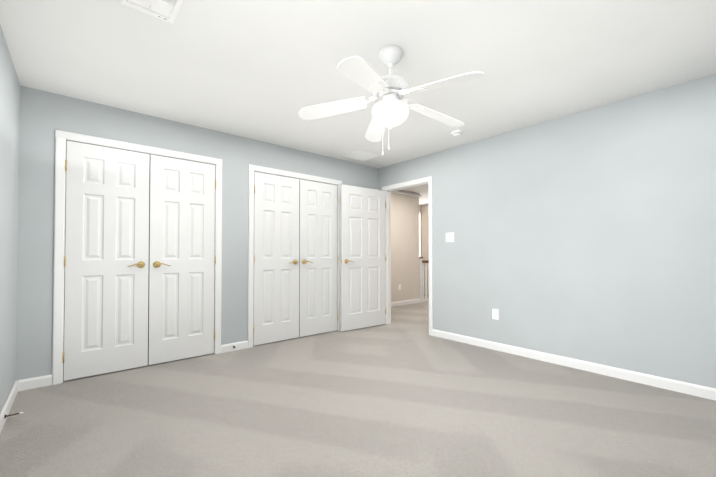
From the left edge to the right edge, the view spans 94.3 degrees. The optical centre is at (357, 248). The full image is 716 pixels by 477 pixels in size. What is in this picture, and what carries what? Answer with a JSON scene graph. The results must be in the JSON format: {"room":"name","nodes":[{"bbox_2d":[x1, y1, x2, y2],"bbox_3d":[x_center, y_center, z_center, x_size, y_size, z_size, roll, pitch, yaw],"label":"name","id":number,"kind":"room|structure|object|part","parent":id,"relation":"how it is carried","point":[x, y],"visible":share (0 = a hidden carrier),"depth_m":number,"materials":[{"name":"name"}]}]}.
{"room":"empty bedroom","nodes":[
{"label":"empty bedroom","id":0,"kind":"room"},
{"bbox_2d":[0,25,19,412],"bbox_3d":[-1.527,-0.112,1.172,0.115,2.420,5.315,1,-1,-40],"label":"wall","id":1,"kind":"structure","parent":0,"point":[9,135],"depth_m":2.25,"materials":[{"name":"paint"}]},
{"bbox_2d":[0,380,19,432],"bbox_3d":[-1.257,1.052,0.935,0.013,0.085,4.400,1,-1,-40],"label":"baseboard","id":2,"kind":"structure","parent":1,"relation":"attached to","point":[6,409],"depth_m":2.27,"materials":[{"name":"white wood"}]},
{"bbox_2d":[4,412,22,418],"bbox_3d":[-2.217,1.067,2.140,0.085,0.024,0.024,1,-1,-40],"label":"doorstop","id":3,"kind":"object","parent":2,"relation":"attached to","point":[5,415],"visible":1,"depth_m":2.13,"materials":[{"name":"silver metal"}]},
{"bbox_2d":[16,86,378,380],"bbox_3d":[-1.172,-0.071,3.988,4.075,2.420,0.115,1,-1,-40],"label":"wall","id":4,"kind":"structure","parent":0,"point":[44,115],"depth_m":2.99,"materials":[{"name":"paint"}]},
{"bbox_2d":[64,140,149,380],"bbox_3d":[-2.236,0.096,2.990,0.602,2.032,0.096,1,-1,-40],"label":"closet door","id":5,"kind":"structure","parent":4,"relation":"in","point":[107,264],"depth_m":2.98,"materials":[{"name":"white wood"}]},
{"bbox_2d":[52,129,222,384],"bbox_3d":[-2.043,0.070,3.234,1.354,2.116,0.132,1,-1,-40],"label":"trim","id":6,"kind":"structure","parent":4,"relation":"attached to","point":[61,139],"depth_m":2.80,"materials":[{"name":"white wood"}]},
{"bbox_2d":[148,154,214,364],"bbox_3d":[-1.771,0.102,3.385,0.602,2.032,0.096,1,-1,-40],"label":"closet door","id":7,"kind":"structure","parent":4,"relation":"in","point":[181,257],"depth_m":3.38,"materials":[{"name":"white wood"}]},
{"bbox_2d":[221,341,247,352],"bbox_3d":[-1.377,1.093,3.712,0.300,0.085,0.013,1,-1,-40],"label":"baseboard","id":8,"kind":"structure","parent":4,"relation":"attached to","point":[244,344],"depth_m":3.70,"materials":[{"name":"white wood"}]},
{"bbox_2d":[253,172,298,345],"bbox_3d":[-0.976,0.112,4.061,0.602,2.032,0.096,1,-1,-40],"label":"closet door","id":9,"kind":"structure","parent":4,"relation":"in","point":[276,254],"depth_m":4.06,"materials":[{"name":"white wood"}]},
{"bbox_2d":[248,164,341,347],"bbox_3d":[-0.783,0.085,4.305,1.354,2.116,0.132,1,-1,-40],"label":"trim","id":10,"kind":"structure","parent":4,"relation":"attached to","point":[251,193],"depth_m":3.88,"materials":[{"name":"white wood"}]},
{"bbox_2d":[299,179,336,336],"bbox_3d":[-0.511,0.118,4.456,0.602,2.032,0.096,1,-1,-40],"label":"closet door","id":11,"kind":"structure","parent":4,"relation":"in","point":[317,257],"depth_m":4.45,"materials":[{"name":"white wood"}]},
{"bbox_2d":[0,293,715,476],"bbox_3d":[0.953,1.192,4.192,8.200,0.100,7.100,1,-1,-40],"label":"floor","id":12,"kind":"structure","parent":0,"point":[404,393],"depth_m":2.18,"materials":[{"name":"carpet"}]},
{"bbox_2d":[419,257,428,301],"bbox_3d":[1.876,0.693,7.872,1.435,1.005,0.120,1,-1,-40],"label":"stair railing","id":13,"kind":"object","parent":12,"relation":"on","point":[421,280],"visible":0.23,"depth_m":7.52,"materials":[{"name":"white wood"}]},
{"bbox_2d":[0,0,715,204],"bbox_3d":[0.953,-1.328,4.228,8.200,0.100,7.100,1,-1,-40],"label":"ceiling","id":14,"kind":"structure","parent":0,"point":[263,70],"depth_m":2.28,"materials":[{"name":"paint"}]},
{"bbox_2d":[120,0,182,23],"bbox_3d":[-1.048,-1.308,1.703,0.253,0.012,0.363,1,-1,-40],"label":"ceiling vent","id":15,"kind":"object","parent":14,"relation":"in","point":[166,10],"visible":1,"depth_m":1.79,"materials":[{"name":"white metal"}]},
{"bbox_2d":[343,150,381,160],"bbox_3d":[0.058,-1.269,4.523,0.370,0.008,0.370,1,-1,-40],"label":"ceiling vent","id":16,"kind":"object","parent":14,"relation":"in","point":[362,155],"visible":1,"depth_m":4.51,"materials":[{"name":"white metal"}]},
{"bbox_2d":[298,45,483,155],"bbox_3d":[0.252,-0.970,2.183,1.203,0.675,1.179,1,-1,-40],"label":"fan","id":17,"kind":"object","parent":14,"relation":"hanging from","point":[390,90],"visible":1,"depth_m":2.14,"materials":[{"name":"white plastic"}]},
{"bbox_3d":[0.215,-0.883,2.203,0.250,0.140,0.250,1,-1,-40],"label":"lamp shade","id":18,"kind":"part","parent":17,"relation":"part of","materials":[{"name":"white glass"}]},
{"bbox_2d":[450,129,462,135],"bbox_3d":[1.083,-1.267,3.642,0.132,0.038,0.132,1,-1,-40],"label":"smoke detector","id":19,"kind":"object","parent":14,"relation":"attached to","point":[458,132],"visible":1,"depth_m":3.60,"materials":[{"name":"white plastic"}]},
{"bbox_2d":[391,193,418,302],"bbox_3d":[0.274,-0.034,6.521,2.760,2.420,0.100,1,-1,-40],"label":"wall","id":20,"kind":"structure","parent":0,"point":[405,241],"depth_m":7.07,"materials":[{"name":"paint"}]},
{"bbox_2d":[391,299,419,306],"bbox_3d":[0.567,1.136,6.679,2.085,0.085,0.013,1,-1,-40],"label":"baseboard","id":21,"kind":"structure","parent":20,"relation":"attached to","point":[399,303],"depth_m":7.03,"materials":[{"name":"white wood"}]},
{"bbox_2d":[391,190,420,196],"bbox_3d":[0.586,-1.199,6.692,2.085,0.085,0.070,1,-1,-40],"label":"crown molding","id":22,"kind":"structure","parent":20,"relation":"attached to","point":[407,193],"depth_m":7.01,"materials":[{"name":"white wood"}]},
{"bbox_2d":[419,205,420,256],"bbox_3d":[1.123,-0.002,8.686,1.540,2.420,0.100,1,-1,-40],"label":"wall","id":23,"kind":"structure","parent":0,"point":[419,230],"depth_m":9.11,"materials":[{"name":"paint"}]},
{"bbox_2d":[421,204,428,293],"bbox_3d":[2.881,-0.014,7.885,0.100,2.420,3.400,1,-1,-40],"label":"wall","id":24,"kind":"structure","parent":0,"point":[424,236],"depth_m":9.05,"materials":[{"name":"paint"}]},
{"bbox_2d":[379,74,715,388],"bbox_3d":[1.799,-0.077,3.551,0.115,2.420,4.400,1,-1,-40],"label":"wall","id":25,"kind":"structure","parent":0,"point":[588,235],"depth_m":3.05,"materials":[{"name":"paint"}]},
{"bbox_2d":[382,176,432,335],"bbox_3d":[0.730,0.093,4.806,0.149,2.116,0.945,1,-1,-40],"label":"door frame","id":26,"kind":"structure","parent":25,"relation":"attached to","point":[388,189],"depth_m":4.88,"materials":[{"name":"white wood"}]},
{"bbox_2d":[341,184,385,330],"bbox_3d":[0.089,0.123,4.840,0.806,2.032,0.157,1,-1,-37],"label":"hall door","id":27,"kind":"structure","parent":26,"relation":"in","point":[363,291],"depth_m":4.80,"materials":[{"name":"white wood"}]},
{"bbox_2d":[446,232,453,241],"bbox_3d":[1.157,-0.148,4.201,0.022,0.116,0.116,1,-1,-40],"label":"switch plate","id":28,"kind":"object","parent":25,"relation":"attached to","point":[449,237],"visible":1,"depth_m":4.20,"materials":[{"name":"white plastic"}]},
{"bbox_2d":[492,309,498,319],"bbox_3d":[1.548,0.735,3.739,0.009,0.115,0.070,1,-1,-40],"label":"electrical outlet","id":29,"kind":"object","parent":25,"relation":"attached to","point":[495,313],"visible":1,"depth_m":3.73,"materials":[{"name":"white plastic"}]},
{"bbox_2d":[432,329,715,400],"bbox_3d":[2.072,1.084,3.115,0.013,0.085,3.348,1,-1,-40],"label":"baseboard","id":30,"kind":"structure","parent":25,"relation":"attached to","point":[610,371],"depth_m":3.02,"materials":[{"name":"white wood"}]}
]}

